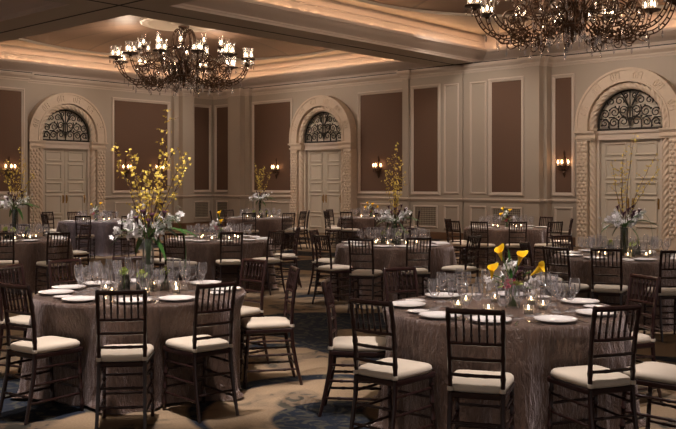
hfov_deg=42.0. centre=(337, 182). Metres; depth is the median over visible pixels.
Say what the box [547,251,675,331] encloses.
round table
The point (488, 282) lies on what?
wine glass
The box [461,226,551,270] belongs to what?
round table
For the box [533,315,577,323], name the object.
dinner plate
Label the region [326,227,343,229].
cushion
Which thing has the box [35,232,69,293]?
chair
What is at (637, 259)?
dinner plate
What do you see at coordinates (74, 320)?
round table
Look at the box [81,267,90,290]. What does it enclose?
water goblet
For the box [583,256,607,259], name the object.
dinner plate
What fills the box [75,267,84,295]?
wine glass
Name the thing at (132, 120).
wall
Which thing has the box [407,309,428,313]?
bread plate
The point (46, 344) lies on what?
cushion
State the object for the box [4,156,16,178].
wall sconce
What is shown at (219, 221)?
bouquet
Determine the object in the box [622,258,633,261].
folded napkin
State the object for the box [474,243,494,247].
cushion
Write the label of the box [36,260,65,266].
cushion
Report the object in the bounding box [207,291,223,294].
bread plate
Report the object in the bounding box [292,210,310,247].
chair
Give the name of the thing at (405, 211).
chair
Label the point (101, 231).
round table
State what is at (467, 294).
bread plate
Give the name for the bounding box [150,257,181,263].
cushion
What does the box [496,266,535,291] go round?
chair
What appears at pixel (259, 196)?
flower arrangement
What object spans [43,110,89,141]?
iron grille
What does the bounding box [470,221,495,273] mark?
chair
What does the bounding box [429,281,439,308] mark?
water goblet
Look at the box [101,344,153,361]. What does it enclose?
cushion
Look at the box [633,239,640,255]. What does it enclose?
vase
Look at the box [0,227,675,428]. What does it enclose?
floor
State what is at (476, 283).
wine glass
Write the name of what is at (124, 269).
vase
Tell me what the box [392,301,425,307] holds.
dinner plate
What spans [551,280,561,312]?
wine glass
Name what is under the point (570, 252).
dinner plate
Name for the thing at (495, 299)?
votive candle
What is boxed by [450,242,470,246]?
cushion
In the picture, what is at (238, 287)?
dinner plate
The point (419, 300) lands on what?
bread plate
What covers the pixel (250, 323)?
cushion
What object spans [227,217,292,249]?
round table
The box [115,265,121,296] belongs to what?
champagne flute
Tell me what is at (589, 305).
bread plate
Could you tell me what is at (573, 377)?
cushion
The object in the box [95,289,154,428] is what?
chair
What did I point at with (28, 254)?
round table
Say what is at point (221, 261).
cushion
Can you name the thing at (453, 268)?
cushion
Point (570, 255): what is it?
dinner plate
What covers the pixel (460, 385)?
cushion
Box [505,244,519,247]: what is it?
cushion
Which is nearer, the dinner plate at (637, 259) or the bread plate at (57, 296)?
the bread plate at (57, 296)
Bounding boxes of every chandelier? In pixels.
[108,25,254,95]
[464,0,675,57]
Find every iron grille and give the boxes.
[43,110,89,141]
[304,112,340,142]
[597,89,662,130]
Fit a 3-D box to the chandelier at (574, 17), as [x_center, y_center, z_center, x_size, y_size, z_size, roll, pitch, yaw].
[4.550,-3.499,17.046,4.045,1.902,4.045,0,0,-6]
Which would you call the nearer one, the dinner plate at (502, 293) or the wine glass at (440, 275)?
the wine glass at (440, 275)
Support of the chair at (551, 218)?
on the floor
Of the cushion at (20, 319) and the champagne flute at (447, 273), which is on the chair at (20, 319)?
the cushion at (20, 319)
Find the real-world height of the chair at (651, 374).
0.939 m
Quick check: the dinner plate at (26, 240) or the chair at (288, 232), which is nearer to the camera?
the dinner plate at (26, 240)
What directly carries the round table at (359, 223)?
on the floor
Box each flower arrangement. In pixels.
[0,147,38,237]
[109,109,196,291]
[249,163,272,216]
[375,142,420,243]
[598,136,660,254]
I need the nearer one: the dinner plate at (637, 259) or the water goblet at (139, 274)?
the water goblet at (139, 274)
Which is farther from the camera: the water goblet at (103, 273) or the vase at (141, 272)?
the vase at (141, 272)
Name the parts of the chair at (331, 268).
leg, post, rail, post, seat frame, leg, leg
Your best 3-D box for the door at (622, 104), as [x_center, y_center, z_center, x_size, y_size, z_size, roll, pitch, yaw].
[7.182,-0.610,21.740,2.780,4.460,0.390,0,0,42]
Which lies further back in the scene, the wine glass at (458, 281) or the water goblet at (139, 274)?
the water goblet at (139, 274)
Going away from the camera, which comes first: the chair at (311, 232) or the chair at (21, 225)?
the chair at (311, 232)
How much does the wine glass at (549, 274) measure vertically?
0.215 m
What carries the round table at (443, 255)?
on the floor
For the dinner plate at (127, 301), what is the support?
on the round table at (74, 320)
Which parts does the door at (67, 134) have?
moulding, moulding, moulding, moulding, moulding, frame, moulding, moulding, moulding, moulding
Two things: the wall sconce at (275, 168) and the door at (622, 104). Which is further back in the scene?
the wall sconce at (275, 168)
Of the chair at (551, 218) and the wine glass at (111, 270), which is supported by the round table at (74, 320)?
the wine glass at (111, 270)
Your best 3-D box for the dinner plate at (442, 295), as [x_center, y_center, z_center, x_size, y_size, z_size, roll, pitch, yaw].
[0.798,0.858,6.691,0.272,0.021,0.272,0,0,42]
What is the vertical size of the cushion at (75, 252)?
0.059 m
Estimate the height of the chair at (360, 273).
0.939 m
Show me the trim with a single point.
(89, 0)
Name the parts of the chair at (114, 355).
leg, post, leg, rail, rail, rail, rail, seat frame, post, leg, leg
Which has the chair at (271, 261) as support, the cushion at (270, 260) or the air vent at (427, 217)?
the cushion at (270, 260)
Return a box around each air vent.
[195,202,207,216]
[217,202,226,216]
[415,207,435,225]
[493,209,519,225]
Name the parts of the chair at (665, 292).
leg, seat frame, leg, post, rail, rail, rail, leg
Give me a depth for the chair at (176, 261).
12.15 m
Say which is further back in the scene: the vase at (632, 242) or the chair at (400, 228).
the chair at (400, 228)
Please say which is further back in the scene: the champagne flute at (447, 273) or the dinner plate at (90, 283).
the dinner plate at (90, 283)
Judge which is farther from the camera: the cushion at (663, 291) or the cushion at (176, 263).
the cushion at (176, 263)
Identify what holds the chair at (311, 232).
on the floor
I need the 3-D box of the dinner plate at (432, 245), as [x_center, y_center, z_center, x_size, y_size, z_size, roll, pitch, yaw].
[1.267,0.858,12.038,0.272,0.021,0.272,0,0,42]
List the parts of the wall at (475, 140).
panel moulding, panel moulding, fabric panel, dado rail, panel moulding, fabric panel, panel moulding, panel moulding, panel moulding, fabric panel, panel moulding, panel moulding, fabric panel, crown moulding, panel moulding, panel moulding, dado rail, panel moulding, panel moulding, moulding, panel moulding, panel moulding, fabric panel, panel moulding, fabric panel, panel moulding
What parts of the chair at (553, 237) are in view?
post, rail, post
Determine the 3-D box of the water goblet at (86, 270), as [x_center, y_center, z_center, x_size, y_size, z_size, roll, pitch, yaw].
[-2.002,0.775,6.875,0.082,0.185,0.082,0,0,42]
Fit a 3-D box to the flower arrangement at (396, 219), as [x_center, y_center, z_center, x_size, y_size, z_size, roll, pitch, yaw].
[0.840,0.145,12.487,0.627,1.449,0.350,0,0,-12]
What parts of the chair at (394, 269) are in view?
post, rail, rail, post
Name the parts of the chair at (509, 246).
post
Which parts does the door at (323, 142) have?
moulding, moulding, moulding, moulding, moulding, frame, moulding, moulding, moulding, moulding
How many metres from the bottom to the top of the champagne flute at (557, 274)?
0.245 m
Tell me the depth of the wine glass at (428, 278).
6.01 m
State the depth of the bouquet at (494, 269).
6.10 m
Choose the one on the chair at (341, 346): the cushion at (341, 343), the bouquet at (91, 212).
the cushion at (341, 343)
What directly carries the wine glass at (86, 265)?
on the round table at (74, 320)
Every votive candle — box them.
[172,285,180,293]
[453,300,462,308]
[461,296,470,304]
[490,294,499,302]
[523,305,533,314]
[526,297,535,304]
[538,300,547,309]
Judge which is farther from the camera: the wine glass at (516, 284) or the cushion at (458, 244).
the cushion at (458, 244)
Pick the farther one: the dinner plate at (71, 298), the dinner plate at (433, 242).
the dinner plate at (433, 242)
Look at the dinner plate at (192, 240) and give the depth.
13.01 m
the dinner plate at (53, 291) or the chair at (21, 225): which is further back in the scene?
the chair at (21, 225)
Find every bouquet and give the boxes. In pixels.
[89,202,104,219]
[210,210,232,238]
[364,202,379,216]
[483,244,544,308]
[498,207,516,227]
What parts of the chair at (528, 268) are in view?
rail, rail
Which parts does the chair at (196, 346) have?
leg, post, leg, seat frame, leg, rail, rail, rail, rail, post, leg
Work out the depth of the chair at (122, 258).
8.24 m
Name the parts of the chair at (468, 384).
post, leg, leg, rail, rail, rail, rail, seat frame, leg, post, leg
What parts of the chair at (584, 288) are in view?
post, rail, rail, rail, post, seat frame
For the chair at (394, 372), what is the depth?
5.27 m
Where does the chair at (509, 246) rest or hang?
on the floor
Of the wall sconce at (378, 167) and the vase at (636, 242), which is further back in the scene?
the wall sconce at (378, 167)
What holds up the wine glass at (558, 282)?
on the round table at (533, 350)
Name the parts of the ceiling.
coffer cornice, coffer cornice, coffer cornice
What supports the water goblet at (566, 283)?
on the round table at (533, 350)
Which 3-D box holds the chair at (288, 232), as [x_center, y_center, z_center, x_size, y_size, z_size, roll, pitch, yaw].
[-1.229,1.154,20.571,0.362,0.939,0.488,0,0,-27]
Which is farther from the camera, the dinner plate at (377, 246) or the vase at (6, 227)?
the vase at (6, 227)
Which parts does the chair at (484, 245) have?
seat frame, leg, post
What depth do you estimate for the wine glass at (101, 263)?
7.17 m
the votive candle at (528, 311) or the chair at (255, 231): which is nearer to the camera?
the votive candle at (528, 311)
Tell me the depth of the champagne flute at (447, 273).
6.08 m
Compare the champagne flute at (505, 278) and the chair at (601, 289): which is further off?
the chair at (601, 289)
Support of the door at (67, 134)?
in the wall at (132, 120)
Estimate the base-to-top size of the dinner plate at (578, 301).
0.021 m
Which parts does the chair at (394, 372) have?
post, leg, rail, rail, rail, rail, leg, post, leg, seat frame, leg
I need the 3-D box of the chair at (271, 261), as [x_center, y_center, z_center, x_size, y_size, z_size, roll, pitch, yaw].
[-1.050,1.154,12.940,0.488,0.939,0.362,0,0,40]
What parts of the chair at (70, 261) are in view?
post, rail, rail, post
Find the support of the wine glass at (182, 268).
on the round table at (74, 320)
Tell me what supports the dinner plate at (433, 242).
on the round table at (443, 255)
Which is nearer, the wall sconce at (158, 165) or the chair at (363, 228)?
the chair at (363, 228)
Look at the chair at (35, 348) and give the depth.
6.07 m
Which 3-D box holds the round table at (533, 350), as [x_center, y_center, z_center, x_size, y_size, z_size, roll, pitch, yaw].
[1.144,1.243,6.136,1.911,0.746,1.789,0,0,42]
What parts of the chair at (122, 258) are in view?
post, rail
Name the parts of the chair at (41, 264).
leg, leg, post, seat frame, rail, rail, rail, post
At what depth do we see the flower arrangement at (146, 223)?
7.02 m
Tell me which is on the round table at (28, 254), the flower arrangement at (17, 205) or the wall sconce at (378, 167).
the flower arrangement at (17, 205)
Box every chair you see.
[0,232,18,294]
[0,263,29,372]
[0,282,84,424]
[10,224,29,234]
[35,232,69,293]
[40,214,65,236]
[42,211,56,232]
[48,258,82,288]
[67,212,80,219]
[73,224,92,280]
[75,215,94,259]
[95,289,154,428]
[102,211,115,218]
[112,256,145,280]
[113,216,135,256]
[148,235,182,280]
[162,281,238,422]
[163,233,197,280]
[209,210,227,234]
[215,231,242,287]
[223,209,233,234]
[239,258,269,363]
[240,265,302,388]
[242,213,259,235]
[247,230,285,294]
[273,226,301,287]
[275,213,295,252]
[284,211,307,249]
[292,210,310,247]
[307,229,334,294]
[312,234,354,303]
[318,277,385,416]
[323,210,344,245]
[325,209,336,245]
[340,211,360,242]
[347,238,383,313]
[348,296,435,428]
[362,227,382,239]
[372,213,387,238]
[383,266,418,301]
[390,211,412,239]
[398,227,417,238]
[398,237,431,299]
[405,210,420,240]
[440,235,481,293]
[444,218,470,261]
[445,307,514,428]
[446,220,474,266]
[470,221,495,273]
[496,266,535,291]
[505,221,527,273]
[519,240,564,297]
[533,221,562,271]
[539,216,552,256]
[542,246,590,297]
[547,303,641,428]
[550,218,573,254]
[551,234,573,253]
[590,247,629,328]
[619,361,675,428]
[625,273,662,402]
[643,250,675,341]
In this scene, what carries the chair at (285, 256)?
on the floor
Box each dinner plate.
[21,239,38,241]
[38,289,73,294]
[51,285,85,289]
[61,296,94,301]
[82,281,114,285]
[114,297,151,303]
[123,278,141,283]
[159,295,194,301]
[189,280,220,284]
[192,240,210,241]
[210,286,240,291]
[350,244,367,246]
[373,245,391,247]
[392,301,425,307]
[396,245,414,247]
[419,311,460,318]
[421,244,439,246]
[425,292,458,298]
[431,241,445,243]
[468,315,511,323]
[492,291,527,296]
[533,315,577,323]
[558,251,579,253]
[561,254,582,256]
[561,298,599,304]
[575,309,617,316]
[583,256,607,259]
[632,258,657,260]
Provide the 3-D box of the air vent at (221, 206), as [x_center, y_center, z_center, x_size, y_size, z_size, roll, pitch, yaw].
[-4.224,0.975,32.170,0.570,0.530,0.006,0,0,42]
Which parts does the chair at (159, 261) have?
post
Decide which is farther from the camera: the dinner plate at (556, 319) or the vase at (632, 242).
the vase at (632, 242)
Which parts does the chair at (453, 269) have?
leg, seat frame, leg, post, leg, post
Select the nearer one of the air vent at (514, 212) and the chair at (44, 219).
the chair at (44, 219)
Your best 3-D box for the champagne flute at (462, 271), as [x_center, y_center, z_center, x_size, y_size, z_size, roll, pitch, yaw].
[0.879,0.746,6.386,0.060,0.245,0.060,0,0,42]
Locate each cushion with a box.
[0,260,18,265]
[3,315,29,324]
[10,336,79,353]
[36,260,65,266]
[73,250,86,254]
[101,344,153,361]
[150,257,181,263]
[165,335,228,351]
[168,261,197,266]
[216,259,239,264]
[240,317,289,329]
[241,306,260,316]
[250,257,279,262]
[273,253,294,257]
[314,258,334,263]
[318,264,351,270]
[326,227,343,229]
[333,336,385,351]
[342,228,359,230]
[352,269,382,275]
[358,358,431,379]
[399,268,427,274]
[441,265,476,271]
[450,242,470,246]
[452,370,513,393]
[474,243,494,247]
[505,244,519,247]
[525,275,563,282]
[534,243,559,246]
[548,283,588,290]
[550,240,567,243]
[550,365,629,388]
[594,284,627,292]
[623,361,675,384]
[631,331,650,343]
[647,287,675,295]
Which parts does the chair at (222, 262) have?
leg, post, seat frame, rail, rail, leg, post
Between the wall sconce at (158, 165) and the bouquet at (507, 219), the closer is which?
the bouquet at (507, 219)
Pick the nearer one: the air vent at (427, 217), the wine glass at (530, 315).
the wine glass at (530, 315)
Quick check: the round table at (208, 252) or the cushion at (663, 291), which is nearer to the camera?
the cushion at (663, 291)
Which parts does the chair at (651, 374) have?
leg, leg, seat frame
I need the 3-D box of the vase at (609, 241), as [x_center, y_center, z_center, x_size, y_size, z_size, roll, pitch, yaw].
[3.268,0.769,10.528,0.079,0.201,0.071,0,0,42]
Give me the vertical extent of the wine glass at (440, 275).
0.215 m
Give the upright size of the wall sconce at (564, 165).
0.721 m
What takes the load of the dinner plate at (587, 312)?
on the round table at (533, 350)
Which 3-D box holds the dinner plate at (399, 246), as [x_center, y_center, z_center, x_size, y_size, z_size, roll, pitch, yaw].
[0.906,0.858,11.853,0.272,0.021,0.272,0,0,42]
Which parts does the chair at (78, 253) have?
post, seat frame, post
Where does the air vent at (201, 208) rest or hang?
in the wall at (132, 120)
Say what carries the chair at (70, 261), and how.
on the floor
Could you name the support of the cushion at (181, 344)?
on the chair at (196, 346)
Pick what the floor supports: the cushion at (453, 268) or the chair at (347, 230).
the chair at (347, 230)
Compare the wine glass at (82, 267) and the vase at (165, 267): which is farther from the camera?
the vase at (165, 267)
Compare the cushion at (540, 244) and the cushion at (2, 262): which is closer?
the cushion at (2, 262)
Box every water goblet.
[76,270,86,294]
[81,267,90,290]
[101,273,111,298]
[138,274,149,287]
[168,273,178,287]
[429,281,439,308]
[460,286,472,315]
[496,288,508,306]
[540,287,551,304]
[546,277,557,303]
[563,283,575,311]
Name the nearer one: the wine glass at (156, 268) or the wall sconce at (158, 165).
the wine glass at (156, 268)
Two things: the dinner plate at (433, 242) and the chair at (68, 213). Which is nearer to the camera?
the dinner plate at (433, 242)
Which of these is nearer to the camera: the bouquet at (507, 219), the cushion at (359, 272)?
the cushion at (359, 272)
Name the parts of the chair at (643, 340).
post, rail, rail, rail, rail, seat frame, post, leg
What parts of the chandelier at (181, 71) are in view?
arm, arm, stem, arm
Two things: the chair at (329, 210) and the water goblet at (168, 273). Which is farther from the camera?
the chair at (329, 210)
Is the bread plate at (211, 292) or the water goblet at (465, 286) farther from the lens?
the bread plate at (211, 292)
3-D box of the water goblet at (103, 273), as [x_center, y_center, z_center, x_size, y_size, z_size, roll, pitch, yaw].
[-1.745,0.775,6.623,0.082,0.185,0.082,0,0,42]
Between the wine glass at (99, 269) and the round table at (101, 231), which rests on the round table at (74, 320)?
the wine glass at (99, 269)
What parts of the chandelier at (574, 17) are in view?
arm, arm, stem, arm, arm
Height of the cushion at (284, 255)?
0.059 m
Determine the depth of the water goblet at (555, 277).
6.34 m
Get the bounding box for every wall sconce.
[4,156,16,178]
[123,159,130,177]
[155,160,164,177]
[271,158,278,178]
[372,155,381,177]
[556,151,569,176]
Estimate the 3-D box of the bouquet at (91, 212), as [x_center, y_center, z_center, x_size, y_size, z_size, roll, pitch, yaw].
[-5.534,0.651,20.201,0.364,0.435,0.213,0,0,-5]
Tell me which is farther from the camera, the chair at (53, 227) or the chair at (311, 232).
the chair at (53, 227)
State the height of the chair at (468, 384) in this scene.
0.939 m
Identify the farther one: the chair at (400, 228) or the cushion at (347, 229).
the cushion at (347, 229)
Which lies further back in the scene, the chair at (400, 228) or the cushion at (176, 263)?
the chair at (400, 228)
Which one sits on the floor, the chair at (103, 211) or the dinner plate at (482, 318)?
the chair at (103, 211)
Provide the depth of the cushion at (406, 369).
5.28 m
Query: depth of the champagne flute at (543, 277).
5.83 m
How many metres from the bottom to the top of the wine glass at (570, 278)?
0.215 m
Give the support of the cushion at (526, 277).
on the chair at (524, 246)
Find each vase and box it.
[3,226,8,238]
[24,227,29,238]
[118,266,129,289]
[136,269,147,291]
[160,266,169,290]
[395,231,400,244]
[607,239,613,255]
[629,241,635,255]
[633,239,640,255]
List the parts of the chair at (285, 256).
seat frame, post, post, leg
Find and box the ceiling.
[0,0,675,91]
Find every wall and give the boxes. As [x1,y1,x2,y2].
[0,44,212,236]
[213,10,675,244]
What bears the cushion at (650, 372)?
on the chair at (651, 374)
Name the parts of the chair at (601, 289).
post, rail, rail, rail, rail, seat frame, post, leg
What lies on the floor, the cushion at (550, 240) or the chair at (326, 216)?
the chair at (326, 216)
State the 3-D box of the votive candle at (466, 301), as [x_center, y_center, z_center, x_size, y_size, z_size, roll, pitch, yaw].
[0.918,0.839,6.314,0.072,0.060,0.070,0,0,42]
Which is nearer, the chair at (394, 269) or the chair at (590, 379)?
the chair at (590, 379)
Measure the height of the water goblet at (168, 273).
0.185 m
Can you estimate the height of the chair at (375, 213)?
0.939 m
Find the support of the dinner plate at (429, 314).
on the round table at (533, 350)
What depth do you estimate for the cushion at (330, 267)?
11.68 m
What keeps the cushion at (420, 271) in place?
on the chair at (422, 272)
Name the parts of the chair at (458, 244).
post, post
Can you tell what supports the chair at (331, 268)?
on the floor
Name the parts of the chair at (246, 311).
post, rail, seat frame, rail, rail, rail, post, leg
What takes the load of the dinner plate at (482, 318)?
on the round table at (533, 350)
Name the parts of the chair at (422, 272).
leg, post, seat frame, rail, rail, rail, rail, leg, post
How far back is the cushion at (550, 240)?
16.84 m
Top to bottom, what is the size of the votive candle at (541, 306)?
0.060 m
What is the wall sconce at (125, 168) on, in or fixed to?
attached to the wall at (132, 120)
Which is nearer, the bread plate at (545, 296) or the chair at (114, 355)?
the chair at (114, 355)
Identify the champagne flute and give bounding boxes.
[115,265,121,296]
[145,264,152,296]
[447,273,454,307]
[455,271,462,302]
[504,278,512,315]
[536,277,544,314]
[550,274,557,309]
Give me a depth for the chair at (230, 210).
22.79 m
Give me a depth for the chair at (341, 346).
6.09 m
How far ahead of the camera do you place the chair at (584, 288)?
9.50 m
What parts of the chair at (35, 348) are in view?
leg, post, rail, rail, rail, rail, leg, post, seat frame, leg, leg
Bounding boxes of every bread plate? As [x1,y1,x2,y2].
[53,295,73,298]
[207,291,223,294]
[405,299,424,301]
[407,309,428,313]
[462,293,481,296]
[536,295,550,298]
[583,304,602,308]
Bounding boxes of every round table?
[0,236,78,293]
[12,280,245,414]
[56,219,137,255]
[161,236,278,291]
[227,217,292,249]
[332,241,460,300]
[334,216,402,245]
[371,293,645,428]
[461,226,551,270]
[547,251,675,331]
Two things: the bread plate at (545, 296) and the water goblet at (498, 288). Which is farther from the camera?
the bread plate at (545, 296)
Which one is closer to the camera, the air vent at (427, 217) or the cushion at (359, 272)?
the cushion at (359, 272)
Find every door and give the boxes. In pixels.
[28,93,107,235]
[288,95,357,232]
[573,67,675,250]
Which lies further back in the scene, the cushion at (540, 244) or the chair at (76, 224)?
the chair at (76, 224)
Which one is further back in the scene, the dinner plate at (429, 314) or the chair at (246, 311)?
the chair at (246, 311)
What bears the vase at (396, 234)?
on the round table at (443, 255)
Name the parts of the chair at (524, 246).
post, post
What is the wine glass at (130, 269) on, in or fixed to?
on the round table at (74, 320)
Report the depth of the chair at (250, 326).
7.04 m
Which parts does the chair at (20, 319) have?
leg, post, rail, seat frame, leg, post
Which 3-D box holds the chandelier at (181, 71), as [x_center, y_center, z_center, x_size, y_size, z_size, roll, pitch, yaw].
[-4.383,-3.499,25.013,4.045,1.902,4.045,0,0,-36]
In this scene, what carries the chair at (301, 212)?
on the floor
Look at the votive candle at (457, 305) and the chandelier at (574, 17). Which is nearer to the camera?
the votive candle at (457, 305)
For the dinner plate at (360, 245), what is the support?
on the round table at (443, 255)
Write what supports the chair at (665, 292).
on the floor
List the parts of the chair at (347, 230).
seat frame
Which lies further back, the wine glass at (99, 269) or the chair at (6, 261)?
the chair at (6, 261)
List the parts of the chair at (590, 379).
leg, seat frame, leg, post, leg, rail, rail, rail, rail, leg, post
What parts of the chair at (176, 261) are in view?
post, rail, rail, seat frame, post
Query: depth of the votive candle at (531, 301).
6.30 m
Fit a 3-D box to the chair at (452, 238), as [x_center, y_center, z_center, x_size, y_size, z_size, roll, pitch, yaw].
[2.307,1.154,16.968,0.488,0.939,0.362,0,0,-13]
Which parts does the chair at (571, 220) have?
post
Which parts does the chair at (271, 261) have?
seat frame, post, leg, rail, post, leg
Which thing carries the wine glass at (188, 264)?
on the round table at (74, 320)
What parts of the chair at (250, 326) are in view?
leg, leg, seat frame, post, leg, post, leg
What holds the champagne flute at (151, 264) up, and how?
on the round table at (74, 320)
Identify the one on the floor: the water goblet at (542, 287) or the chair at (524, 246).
the chair at (524, 246)
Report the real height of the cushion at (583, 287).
0.059 m
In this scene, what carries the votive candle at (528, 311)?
on the round table at (533, 350)
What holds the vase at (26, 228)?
on the round table at (28, 254)
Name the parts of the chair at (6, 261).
rail, post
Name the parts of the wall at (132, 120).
fabric panel, panel moulding, panel moulding, moulding, crown moulding, panel moulding, fabric panel, panel moulding, dado rail, moulding, fabric panel, panel moulding, panel moulding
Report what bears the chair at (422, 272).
on the floor
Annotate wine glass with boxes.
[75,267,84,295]
[85,265,94,292]
[93,263,102,289]
[98,269,107,296]
[110,270,119,299]
[129,269,138,284]
[153,270,162,298]
[155,268,164,296]
[181,268,190,291]
[187,264,196,291]
[198,262,206,275]
[427,278,437,310]
[436,272,445,301]
[438,275,448,306]
[457,281,467,296]
[472,283,482,301]
[486,282,497,308]
[513,284,524,318]
[525,282,535,316]
[546,274,556,305]
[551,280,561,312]
[554,282,565,315]
[569,278,579,309]
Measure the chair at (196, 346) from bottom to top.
0.939 m
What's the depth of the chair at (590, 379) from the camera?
5.01 m
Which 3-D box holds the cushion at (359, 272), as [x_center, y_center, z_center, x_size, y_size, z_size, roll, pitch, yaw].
[0.354,1.131,11.147,0.358,0.059,0.396,0,0,18]
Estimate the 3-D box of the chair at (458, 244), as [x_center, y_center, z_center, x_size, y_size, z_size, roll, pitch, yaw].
[2.247,1.154,16.234,0.488,0.939,0.362,0,0,-42]
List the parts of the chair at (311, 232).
leg, post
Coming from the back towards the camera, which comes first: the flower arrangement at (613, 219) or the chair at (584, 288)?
the flower arrangement at (613, 219)
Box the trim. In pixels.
[0,0,453,64]
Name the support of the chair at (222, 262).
on the floor
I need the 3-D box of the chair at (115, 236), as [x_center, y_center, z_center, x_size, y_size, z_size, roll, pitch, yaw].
[-4.521,1.154,18.704,0.362,0.939,0.488,0,0,-35]
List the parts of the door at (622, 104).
moulding, moulding, moulding, moulding, moulding, frame, moulding, moulding, moulding, moulding, moulding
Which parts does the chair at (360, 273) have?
leg, post, leg, rail, rail, rail, rail, seat frame, leg, post, leg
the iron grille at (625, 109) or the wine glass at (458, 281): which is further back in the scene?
the iron grille at (625, 109)
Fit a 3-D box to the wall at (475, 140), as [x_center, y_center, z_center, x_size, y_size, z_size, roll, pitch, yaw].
[8.075,-1.480,20.997,34.900,6.200,0.910,0,0,42]
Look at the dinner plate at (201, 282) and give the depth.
7.61 m
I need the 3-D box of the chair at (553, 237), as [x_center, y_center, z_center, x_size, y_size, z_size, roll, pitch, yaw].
[3.033,1.154,11.450,0.362,0.939,0.488,0,0,-22]
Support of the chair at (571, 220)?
on the floor
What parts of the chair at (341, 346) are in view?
leg, rail, post, leg, post, seat frame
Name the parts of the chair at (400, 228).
rail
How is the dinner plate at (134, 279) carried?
on the round table at (74, 320)
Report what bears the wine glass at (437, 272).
on the round table at (533, 350)
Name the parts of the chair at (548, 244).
post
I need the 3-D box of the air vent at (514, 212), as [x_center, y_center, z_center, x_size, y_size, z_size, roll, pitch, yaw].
[4.566,0.975,23.862,0.850,0.530,0.006,0,0,42]
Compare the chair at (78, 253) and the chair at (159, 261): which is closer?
the chair at (159, 261)
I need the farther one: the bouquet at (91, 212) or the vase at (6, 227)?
the bouquet at (91, 212)
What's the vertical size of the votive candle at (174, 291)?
0.060 m
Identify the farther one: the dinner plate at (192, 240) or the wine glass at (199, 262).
the dinner plate at (192, 240)
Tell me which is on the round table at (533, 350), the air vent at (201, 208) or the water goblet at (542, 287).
the water goblet at (542, 287)
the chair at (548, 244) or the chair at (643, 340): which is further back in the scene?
the chair at (548, 244)
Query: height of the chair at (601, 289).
0.939 m
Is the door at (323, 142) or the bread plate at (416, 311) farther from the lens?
the door at (323, 142)
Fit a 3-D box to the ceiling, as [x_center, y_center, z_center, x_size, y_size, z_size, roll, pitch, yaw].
[-0.937,-3.955,10.818,35.000,1.219,28.100,0,0,42]
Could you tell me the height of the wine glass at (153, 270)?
0.215 m
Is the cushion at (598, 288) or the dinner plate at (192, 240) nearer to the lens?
the cushion at (598, 288)
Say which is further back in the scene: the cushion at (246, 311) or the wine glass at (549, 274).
the cushion at (246, 311)
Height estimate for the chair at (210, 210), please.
0.939 m
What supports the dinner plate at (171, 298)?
on the round table at (74, 320)
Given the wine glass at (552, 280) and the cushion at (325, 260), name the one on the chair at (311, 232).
the cushion at (325, 260)
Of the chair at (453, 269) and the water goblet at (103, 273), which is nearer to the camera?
the water goblet at (103, 273)
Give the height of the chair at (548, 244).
0.939 m
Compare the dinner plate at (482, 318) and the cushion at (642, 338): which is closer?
the dinner plate at (482, 318)
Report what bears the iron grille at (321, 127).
attached to the door at (323, 142)
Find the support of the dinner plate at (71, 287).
on the round table at (74, 320)
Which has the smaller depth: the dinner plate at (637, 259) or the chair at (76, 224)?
the dinner plate at (637, 259)
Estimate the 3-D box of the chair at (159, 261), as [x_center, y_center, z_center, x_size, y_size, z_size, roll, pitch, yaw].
[-2.551,1.154,12.872,0.362,0.939,0.488,0,0,45]
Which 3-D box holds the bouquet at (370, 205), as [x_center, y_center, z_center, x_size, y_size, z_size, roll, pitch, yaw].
[0.855,0.661,22.286,0.409,0.415,0.236,0,0,4]
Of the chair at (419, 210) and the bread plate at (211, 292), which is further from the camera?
the chair at (419, 210)
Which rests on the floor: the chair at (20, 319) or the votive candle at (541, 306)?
the chair at (20, 319)

